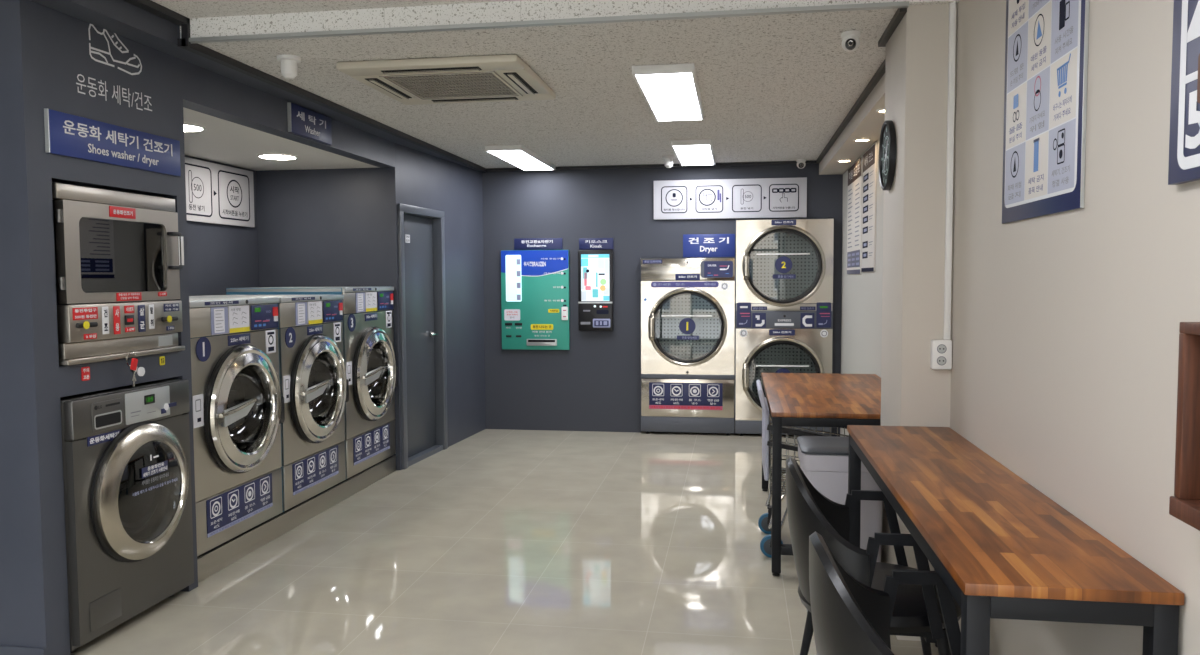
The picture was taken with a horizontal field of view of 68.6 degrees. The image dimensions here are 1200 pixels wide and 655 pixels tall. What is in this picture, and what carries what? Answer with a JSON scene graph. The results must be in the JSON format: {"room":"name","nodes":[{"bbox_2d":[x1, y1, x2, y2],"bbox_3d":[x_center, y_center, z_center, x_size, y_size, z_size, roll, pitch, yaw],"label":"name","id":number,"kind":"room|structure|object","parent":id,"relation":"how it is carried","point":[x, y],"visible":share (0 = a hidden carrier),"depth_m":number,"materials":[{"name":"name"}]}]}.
{"room":"laundry","nodes":[
{"label":"laundry","id":0,"kind":"room"},
{"bbox_2d":[0,0,394,654],"bbox_3d":[-2.413,-0.129,5.143,1.150,2.700,3.580,0,3,9],"label":"wall","id":1,"kind":"structure","parent":0,"point":[44,50],"depth_m":3.38,"materials":[{"name":"paint"}]},
{"bbox_2d":[0,645,45,654],"bbox_3d":[-2.609,1.270,3.433,1.000,0.100,0.012,0,3,9],"label":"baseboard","id":2,"kind":"object","parent":1,"relation":"attached to","point":[4,649],"visible":1,"depth_m":3.36,"materials":[{"name":"stone"}]},
{"bbox_2d":[81,367,89,380],"bbox_3d":[-2.077,0.187,3.555,0.003,0.055,0.045,0,3,9],"label":"sticker","id":3,"kind":"object","parent":1,"relation":"attached to","point":[85,371],"visible":1,"depth_m":3.55,"materials":[{"name":"red plastic"}]},
{"bbox_2d":[44,108,180,175],"bbox_3d":[-2.039,-0.770,3.737,0.015,0.165,0.806,0,3,9],"label":"sign","id":4,"kind":"object","parent":1,"relation":"attached to","point":[69,135],"visible":1,"depth_m":3.66,"materials":[{"name":"blue plastic"}]},
{"bbox_2d":[76,24,151,110],"bbox_3d":[-2.047,-1.111,3.717,0.001,0.328,0.460,0,3,9],"label":"wall decal","id":5,"kind":"object","parent":1,"relation":"attached to","point":[90,25],"visible":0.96,"depth_m":3.69,"materials":[{"name":"white plastic"}]},
{"bbox_2d":[52,181,184,365],"bbox_3d":[-2.410,-0.232,3.830,0.858,0.724,0.749,0,3,9],"label":"dryer","id":6,"kind":"object","parent":1,"relation":"attached to","point":[119,255],"visible":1,"depth_m":3.70,"materials":[{"name":"silver metal"}]},
{"bbox_2d":[102,306,108,333],"bbox_3d":[-2.036,-0.030,3.623,0.003,0.113,0.037,0,3,9],"label":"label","id":7,"kind":"object","parent":6,"relation":"attached to","point":[105,309],"depth_m":3.62,"materials":[{"name":"white paper"}]},
{"bbox_2d":[126,352,144,385],"bbox_3d":[-1.993,0.178,3.775,0.029,0.148,0.084,0,3,9],"label":"keys","id":8,"kind":"object","parent":6,"relation":"hanging from","point":[133,368],"visible":1,"depth_m":3.76,"materials":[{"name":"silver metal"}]},
{"bbox_2d":[148,304,154,328],"bbox_3d":[-1.992,-0.049,3.908,0.003,0.108,0.035,0,3,9],"label":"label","id":9,"kind":"object","parent":6,"relation":"attached to","point":[151,307],"depth_m":3.91,"materials":[{"name":"white plastic"}]},
{"bbox_2d":[159,356,164,364],"bbox_3d":[-2.004,0.152,4.028,0.003,0.040,0.035,0,3,9],"label":"sticker","id":10,"kind":"object","parent":1,"relation":"attached to","point":[162,358],"visible":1,"depth_m":4.03,"materials":[{"name":"yellow plastic"}]},
{"bbox_2d":[287,102,331,144],"bbox_3d":[-1.775,-1.245,5.401,0.020,0.168,0.528,0,3,9],"label":"sign","id":11,"kind":"object","parent":1,"relation":"attached to","point":[304,122],"visible":1,"depth_m":5.36,"materials":[{"name":"blue plastic"}]},
{"bbox_2d":[185,155,258,295],"bbox_3d":[-2.973,-0.162,5.773,0.150,2.700,2.745,0,3,9],"label":"wall","id":12,"kind":"structure","parent":0,"point":[221,257],"depth_m":6.48,"materials":[{"name":"paint"}]},
{"bbox_2d":[185,157,254,226],"bbox_3d":[-2.786,-0.968,6.361,0.030,0.430,1.005,0,3,9],"label":"board","id":13,"kind":"object","parent":12,"relation":"attached to","point":[215,193],"visible":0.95,"depth_m":6.40,"materials":[{"name":"grey plastic"}]},
{"bbox_2d":[183,107,379,170],"bbox_3d":[-2.404,-1.192,5.564,1.030,0.065,2.625,0,3,9],"label":"ceiling","id":14,"kind":"structure","parent":0,"point":[222,141],"depth_m":5.80,"materials":[{"name":"white paint"}]},
{"bbox_2d":[184,123,205,131],"bbox_3d":[-2.349,-1.118,4.914,0.268,0.009,0.268,0,3,9],"label":"recessed light","id":15,"kind":"object","parent":14,"relation":"in","point":[188,127],"visible":0.42,"depth_m":4.93,"materials":[{"name":"white plastic"}]},
{"bbox_2d":[257,153,297,159],"bbox_3d":[-2.242,-1.187,6.120,0.268,0.009,0.268,0,3,9],"label":"recessed light","id":16,"kind":"object","parent":14,"relation":"in","point":[265,156],"visible":1,"depth_m":6.10,"materials":[{"name":"white plastic"}]},
{"bbox_2d":[256,167,399,469],"bbox_3d":[-2.129,-0.234,6.968,1.150,2.700,0.120,0,3,9],"label":"wall","id":17,"kind":"structure","parent":0,"point":[317,227],"depth_m":6.87,"materials":[{"name":"paint"}]},
{"bbox_2d":[151,0,519,18],"bbox_3d":[-1.260,-1.272,0.812,4.750,0.140,5.960,0,3,9],"label":"ceiling","id":18,"kind":"structure","parent":0,"point":[189,9],"depth_m":3.73,"materials":[{"name":"tile"}]},
{"bbox_2d":[395,143,485,469],"bbox_3d":[-1.474,-0.285,7.812,0.250,2.700,1.980,0,3,13],"label":"wall","id":19,"kind":"structure","parent":0,"point":[424,180],"depth_m":8.04,"materials":[{"name":"paint"}]},
{"bbox_2d":[31,0,478,170],"bbox_3d":[-1.646,-1.428,5.912,0.160,0.119,5.520,0,3,9],"label":"trim","id":20,"kind":"structure","parent":19,"relation":"attached to","point":[120,17],"depth_m":3.83,"materials":[{"name":"paint"}]},
{"bbox_2d":[397,203,447,468],"bbox_3d":[-1.514,0.054,7.306,0.141,2.081,0.880,0,3,13],"label":"door","id":21,"kind":"structure","parent":19,"relation":"in","point":[421,231],"depth_m":7.41,"materials":[{"name":"grey paint"}]},
{"bbox_2d":[123,0,815,171],"bbox_3d":[-0.003,-1.419,5.656,3.245,0.124,5.520,0,3,9],"label":"trim","id":22,"kind":"structure","parent":19,"relation":"attached to","point":[150,6],"depth_m":5.02,"materials":[{"name":"black"}]},
{"bbox_2d":[70,420,938,654],"bbox_3d":[-0.872,1.338,3.862,5.500,0.100,11.800,0,3,9],"label":"floor","id":23,"kind":"structure","parent":0,"point":[495,541],"depth_m":4.53,"materials":[{"name":"beige tile"}]},
{"bbox_2d":[60,379,193,652],"bbox_3d":[-2.330,0.778,3.877,0.810,1.030,0.750,0,3,9],"label":"washer","id":24,"kind":"object","parent":23,"relation":"on","point":[126,449],"visible":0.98,"depth_m":3.69,"materials":[{"name":"grey metal"}]},
{"bbox_2d":[189,297,284,555],"bbox_3d":[-2.302,0.481,4.775,0.967,1.268,0.850,0,3,9],"label":"washing machine","id":25,"kind":"object","parent":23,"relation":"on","point":[238,402],"visible":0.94,"depth_m":4.64,"materials":[{"name":"grey metal"}]},
{"bbox_2d":[189,295,348,511],"bbox_3d":[-2.171,0.432,5.621,0.967,1.268,0.825,0,3,9],"label":"washing machine","id":26,"kind":"object","parent":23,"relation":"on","point":[314,384],"visible":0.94,"depth_m":5.47,"materials":[{"name":"grey metal"}]},
{"bbox_2d":[197,455,395,582],"bbox_3d":[-2.220,1.130,5.666,0.860,0.125,2.600,0,3,9],"label":"plinth","id":27,"kind":"object","parent":23,"relation":"on","point":[223,555],"visible":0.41,"depth_m":5.20,"materials":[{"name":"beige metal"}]},
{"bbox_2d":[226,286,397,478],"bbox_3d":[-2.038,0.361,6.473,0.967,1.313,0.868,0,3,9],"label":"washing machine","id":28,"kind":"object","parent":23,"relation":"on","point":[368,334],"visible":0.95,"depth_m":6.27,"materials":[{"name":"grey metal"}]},
{"bbox_2d":[641,258,734,434],"bbox_3d":[0.882,0.165,8.685,0.887,1.680,0.922,0,3,9],"label":"dryer","id":29,"kind":"object","parent":23,"relation":"on","point":[688,304],"visible":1,"depth_m":8.34,"materials":[{"name":"grey metal"}]},
{"bbox_2d":[735,219,833,435],"bbox_3d":[1.764,-0.006,8.538,0.888,2.030,0.922,0,3,9],"label":"dryer","id":30,"kind":"object","parent":23,"relation":"on","point":[784,267],"visible":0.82,"depth_m":8.20,"materials":[{"name":"grey metal"}]},
{"bbox_2d":[756,380,848,557],"bbox_3d":[1.213,0.769,4.863,0.686,0.903,0.596,0,3,9],"label":"cart","id":31,"kind":"object","parent":23,"relation":"on","point":[765,520],"visible":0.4,"depth_m":4.69,"materials":[{"name":"silver metal"}]},
{"bbox_2d":[768,418,848,494],"bbox_3d":[1.238,0.685,4.854,0.605,0.359,0.566,0,3,9],"label":"basket","id":32,"kind":"object","parent":31,"relation":"on","point":[788,430],"depth_m":4.62,"materials":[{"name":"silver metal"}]},
{"bbox_2d":[761,373,880,575],"bbox_3d":[1.375,0.784,5.229,0.773,0.830,1.830,0,3,9],"label":"table","id":33,"kind":"object","parent":23,"relation":"on","point":[793,399],"visible":0.61,"depth_m":4.59,"materials":[{"name":"brown wood"}]},
{"bbox_2d":[797,436,882,611],"bbox_3d":[1.086,0.894,3.982,0.368,0.754,0.364,0,3,9],"label":"waste bin","id":34,"kind":"object","parent":23,"relation":"on","point":[823,459],"visible":0.41,"depth_m":3.81,"materials":[{"name":"grey plastic"}]},
{"bbox_2d":[786,456,960,654],"bbox_3d":[0.932,0.889,3.008,0.584,0.880,0.578,0,3,9],"label":"chair","id":35,"kind":"object","parent":23,"relation":"on","point":[917,612],"visible":0.61,"depth_m":2.85,"materials":[{"name":"black plastic"}]},
{"bbox_2d":[809,531,960,654],"bbox_3d":[0.801,0.941,2.114,0.584,0.880,0.578,0,3,6],"label":"chair","id":36,"kind":"object","parent":23,"relation":"on","point":[850,617],"visible":0.99,"depth_m":2.06,"materials":[{"name":"black plastic"}]},
{"bbox_2d":[847,425,1184,654],"bbox_3d":[1.067,0.899,2.668,0.400,0.893,1.890,0,3,9],"label":"table","id":37,"kind":"object","parent":23,"relation":"on","point":[1002,548],"visible":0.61,"depth_m":2.01,"materials":[{"name":"brown wood"}]},
{"bbox_2d":[198,2,957,167],"bbox_3d":[0.116,-1.480,6.045,3.600,0.130,4.770,0,3,9],"label":"ceiling","id":38,"kind":"structure","parent":0,"point":[777,87],"depth_m":4.83,"materials":[{"name":"tile"}]},
{"bbox_2d":[277,54,300,78],"bbox_3d":[-1.500,-1.252,4.247,0.110,0.105,0.110,0,3,9],"label":"smoke detector","id":39,"kind":"object","parent":38,"relation":"attached to","point":[289,68],"visible":1,"depth_m":4.21,"materials":[{"name":"white plastic"}]},
{"bbox_2d":[336,54,555,104],"bbox_3d":[-0.779,-1.310,4.719,0.920,0.049,0.920,0,3,9],"label":"air conditioner","id":40,"kind":"object","parent":38,"relation":"attached to","point":[486,78],"visible":1,"depth_m":4.56,"materials":[{"name":"beige plastic"}]},
{"bbox_2d":[379,71,522,99],"bbox_3d":[-0.779,-1.310,4.719,0.604,0.042,0.604,0,3,9],"label":"grille","id":41,"kind":"object","parent":40,"relation":"attached to","point":[465,84],"depth_m":4.71,"materials":[{"name":"grey plastic"}]},
{"bbox_2d":[484,145,555,170],"bbox_3d":[-0.678,-1.484,7.740,0.310,0.044,1.330,0,3,9],"label":"ceiling light","id":42,"kind":"object","parent":38,"relation":"attached to","point":[521,157],"visible":1,"depth_m":7.51,"materials":[{"name":"white plastic"}]},
{"bbox_2d":[488,150,552,169],"bbox_3d":[-0.678,-1.478,7.740,0.278,0.029,1.298,0,3,9],"label":"diffuser","id":43,"kind":"object","parent":42,"relation":"attached to","point":[521,159],"depth_m":7.64,"materials":[{"name":"white plastic"}]},
{"bbox_2d":[180,0,959,43],"bbox_3d":[-0.253,-1.387,3.674,3.600,0.244,0.032,0,3,9],"label":"beam","id":44,"kind":"structure","parent":38,"relation":"attached to","point":[522,13],"depth_m":3.70,"materials":[{"name":"paint"}]},
{"bbox_2d":[632,63,703,121],"bbox_3d":[0.422,-1.340,5.103,0.315,0.044,1.370,0,3,9],"label":"ceiling light","id":45,"kind":"object","parent":38,"relation":"attached to","point":[671,92],"visible":1,"depth_m":4.85,"materials":[{"name":"white plastic"}]},
{"bbox_2d":[663,155,674,167],"bbox_3d":[0.608,-1.462,7.779,0.110,0.105,0.110,0,3,9],"label":"security camera","id":46,"kind":"object","parent":38,"relation":"attached to","point":[668,162],"visible":1,"depth_m":7.75,"materials":[{"name":"white plastic"}]},
{"bbox_2d":[671,139,714,165],"bbox_3d":[0.804,-1.475,7.464,0.315,0.044,1.260,0,3,9],"label":"ceiling light","id":47,"kind":"object","parent":38,"relation":"attached to","point":[693,152],"visible":1,"depth_m":7.21,"materials":[{"name":"white plastic"}]},
{"bbox_2d":[673,145,713,164],"bbox_3d":[0.804,-1.470,7.464,0.283,0.029,1.228,0,3,9],"label":"diffuser","id":48,"kind":"object","parent":47,"relation":"attached to","point":[685,154],"depth_m":7.38,"materials":[{"name":"white plastic"}]},
{"bbox_2d":[796,159,805,168],"bbox_3d":[1.838,-1.493,8.040,0.088,0.084,0.091,0,3,12],"label":"security camera","id":49,"kind":"object","parent":38,"relation":"attached to","point":[801,163],"visible":1,"depth_m":8.01,"materials":[{"name":"white plastic"}]},
{"bbox_2d":[841,30,860,51],"bbox_3d":[1.102,-1.254,3.870,0.086,0.082,0.089,1,3,16],"label":"security camera","id":50,"kind":"object","parent":38,"relation":"attached to","point":[850,42],"visible":1,"depth_m":3.84,"materials":[{"name":"white plastic"}]},
{"bbox_2d":[816,8,906,162],"bbox_3d":[1.603,-1.392,5.791,0.113,0.029,4.695,0,3,9],"label":"trim","id":51,"kind":"structure","parent":38,"relation":"attached to","point":[899,14],"depth_m":4.80,"materials":[{"name":"grey"}]},
{"bbox_2d":[482,163,842,435],"bbox_3d":[0.554,-0.358,8.925,3.850,2.700,0.980,0,3,9],"label":"wall","id":52,"kind":"structure","parent":0,"point":[595,384],"depth_m":8.54,"materials":[{"name":"grey paint"}]},
{"bbox_2d":[501,250,569,349],"bbox_3d":[-0.635,-0.268,8.589,0.675,0.970,0.055,0,3,9],"label":"machine","id":53,"kind":"object","parent":52,"relation":"attached to","point":[535,311],"visible":1,"depth_m":8.58,"materials":[{"name":"teal metal"}]},
{"bbox_2d":[501,250,567,300],"bbox_3d":[-0.636,-0.502,8.568,0.672,0.496,0.001,0,3,9],"label":"print","id":54,"kind":"object","parent":53,"relation":"attached to","point":[526,275],"depth_m":8.57,"materials":[{"name":"multicoloured"}]},
{"bbox_2d":[527,339,556,345],"bbox_3d":[-0.568,0.145,8.586,0.300,0.065,0.022,0,3,9],"label":"tray","id":55,"kind":"object","parent":53,"relation":"on","point":[530,342],"depth_m":8.58,"materials":[{"name":"silver metal"}]},
{"bbox_2d":[514,238,562,249],"bbox_3d":[-0.602,-0.815,8.576,0.480,0.108,0.010,0,3,9],"label":"sign","id":56,"kind":"object","parent":52,"relation":"attached to","point":[520,243],"visible":1,"depth_m":8.57,"materials":[{"name":"blue plastic"}]},
{"bbox_2d":[578,250,612,330],"bbox_3d":[-0.043,-0.358,8.483,0.335,0.775,0.073,0,3,9],"label":"kiosk","id":57,"kind":"object","parent":52,"relation":"attached to","point":[595,267],"visible":1,"depth_m":8.47,"materials":[{"name":"black plastic"}]},
{"bbox_2d":[579,238,613,249],"bbox_3d":[-0.036,-0.807,8.488,0.335,0.108,0.010,0,3,9],"label":"sign","id":58,"kind":"object","parent":52,"relation":"attached to","point":[584,243],"visible":1,"depth_m":8.48,"materials":[{"name":"blue plastic"}]},
{"bbox_2d":[683,234,734,256],"bbox_3d":[1.029,-0.774,8.323,0.485,0.215,0.012,0,3,9],"label":"sign","id":59,"kind":"object","parent":52,"relation":"attached to","point":[694,245],"visible":1,"depth_m":8.32,"materials":[{"name":"blue plastic"}]},
{"bbox_2d":[654,177,806,219],"bbox_3d":[1.213,-1.207,8.260,1.420,0.365,0.031,0,3,9],"label":"board","id":60,"kind":"object","parent":52,"relation":"attached to","point":[760,197],"visible":1,"depth_m":8.24,"materials":[{"name":"grey plastic"}]},
{"bbox_2d":[819,74,884,174],"bbox_3d":[1.807,-1.372,6.036,0.215,0.160,4.220,0,3,9],"label":"ceiling","id":61,"kind":"structure","parent":0,"point":[867,122],"depth_m":5.93,"materials":[{"name":"beige paint"}]},
{"bbox_2d":[837,159,851,161],"bbox_3d":[1.977,-1.349,7.116,0.118,0.009,0.118,0,3,9],"label":"recessed light","id":62,"kind":"object","parent":61,"relation":"in","point":[841,160],"visible":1,"depth_m":7.08,"materials":[{"name":"white plastic"}]},
{"bbox_2d":[853,138,870,141],"bbox_3d":[1.798,-1.286,6.032,0.118,0.009,0.118,0,3,9],"label":"recessed light","id":63,"kind":"object","parent":61,"relation":"in","point":[856,139],"visible":1,"depth_m":6.00,"materials":[{"name":"white plastic"}]},
{"bbox_2d":[876,108,884,112],"bbox_3d":[1.622,-1.225,4.968,0.118,0.009,0.118,0,3,9],"label":"recessed light","id":64,"kind":"object","parent":61,"relation":"in","point":[882,110],"visible":0.38,"depth_m":4.96,"materials":[{"name":"white plastic"}]},
{"bbox_2d":[840,139,883,436],"bbox_3d":[2.037,-0.203,6.067,0.240,2.700,4.220,0,3,9],"label":"wall","id":65,"kind":"structure","parent":0,"point":[861,305],"depth_m":6.80,"materials":[{"name":"grey paint"}]},
{"bbox_2d":[847,155,862,273],"bbox_3d":[2.094,-0.899,7.245,0.012,0.915,0.860,0,3,9],"label":"poster","id":66,"kind":"object","parent":65,"relation":"attached to","point":[855,171],"visible":0.98,"depth_m":7.18,"materials":[{"name":"white paper"}]},
{"bbox_2d":[861,142,876,271],"bbox_3d":[1.971,-0.861,6.456,0.012,0.900,0.620,0,3,9],"label":"poster","id":67,"kind":"object","parent":65,"relation":"attached to","point":[870,156],"visible":1,"depth_m":6.39,"materials":[{"name":"white paper"}]},
{"bbox_2d":[880,3,956,640],"bbox_3d":[1.526,-0.120,3.760,0.540,2.800,0.500,0,3,9],"label":"wall pillar","id":68,"kind":"structure","parent":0,"point":[913,393],"depth_m":3.54,"materials":[{"name":"beige paint"}]},
{"bbox_2d":[878,120,895,190],"bbox_3d":[1.252,-0.749,3.837,0.029,0.300,0.300,0,3,9],"label":"wall clock","id":69,"kind":"object","parent":68,"relation":"attached to","point":[886,158],"visible":1,"depth_m":3.81,"materials":[{"name":"black plastic"}]},
{"bbox_2d":[930,339,951,369],"bbox_3d":[1.367,0.108,3.526,0.076,0.118,0.034,0,3,9],"label":"power outlet","id":70,"kind":"object","parent":68,"relation":"attached to","point":[941,350],"visible":1,"depth_m":3.51,"materials":[{"name":"white plastic"}]},
{"bbox_2d":[937,356,945,364],"bbox_3d":[1.363,0.133,3.511,0.037,0.037,0.002,0,3,9],"label":"socket","id":71,"kind":"object","parent":70,"relation":"attached to","point":[941,360],"depth_m":3.51,"materials":[{"name":"grey plastic"}]},
{"bbox_2d":[937,344,946,352],"bbox_3d":[1.363,0.085,3.509,0.037,0.037,0.002,0,3,9],"label":"socket","id":72,"kind":"object","parent":70,"relation":"attached to","point":[941,348],"depth_m":3.51,"materials":[{"name":"grey plastic"}]},
{"bbox_2d":[943,2,955,339],"bbox_3d":[1.387,-0.657,3.486,0.024,1.413,0.019,0,3,9],"label":"cable conduit","id":73,"kind":"object","parent":68,"relation":"attached to","point":[952,5],"visible":1,"depth_m":3.48,"materials":[{"name":"white plastic"}]},
{"bbox_2d":[950,0,1199,654],"bbox_3d":[1.122,0.064,0.539,0.348,2.800,6.000,0,3,9],"label":"wall","id":74,"kind":"structure","parent":0,"point":[1065,338],"depth_m":2.12,"materials":[{"name":"beige paint"}]},
{"bbox_2d":[1002,0,1088,223],"bbox_3d":[1.246,-0.796,2.486,0.010,0.960,0.662,0,3,9],"label":"poster","id":75,"kind":"object","parent":74,"relation":"attached to","point":[1046,41],"visible":1,"depth_m":2.44,"materials":[{"name":"blue plastic"}]},
{"bbox_2d":[1168,0,1199,184],"bbox_3d":[1.059,-0.682,1.327,0.021,0.850,0.750,0,3,9],"label":"poster","id":76,"kind":"object","parent":74,"relation":"attached to","point":[1184,137],"visible":1,"depth_m":1.66,"materials":[{"name":"blue plastic"}]},
{"bbox_2d":[1177,0,1199,169],"bbox_3d":[1.049,-0.673,1.325,0.002,0.790,0.686,0,3,9],"label":"print","id":77,"kind":"object","parent":76,"relation":"attached to","point":[1188,35],"depth_m":1.64,"materials":[{"name":"white paper"}]},
{"bbox_2d":[1169,322,1199,530],"bbox_3d":[1.034,0.183,1.329,0.065,0.355,0.558,0,3,9],"label":"wall shelf","id":78,"kind":"object","parent":74,"relation":"attached to","point":[1184,505],"visible":1,"depth_m":1.58,"materials":[{"name":"brown wood"}]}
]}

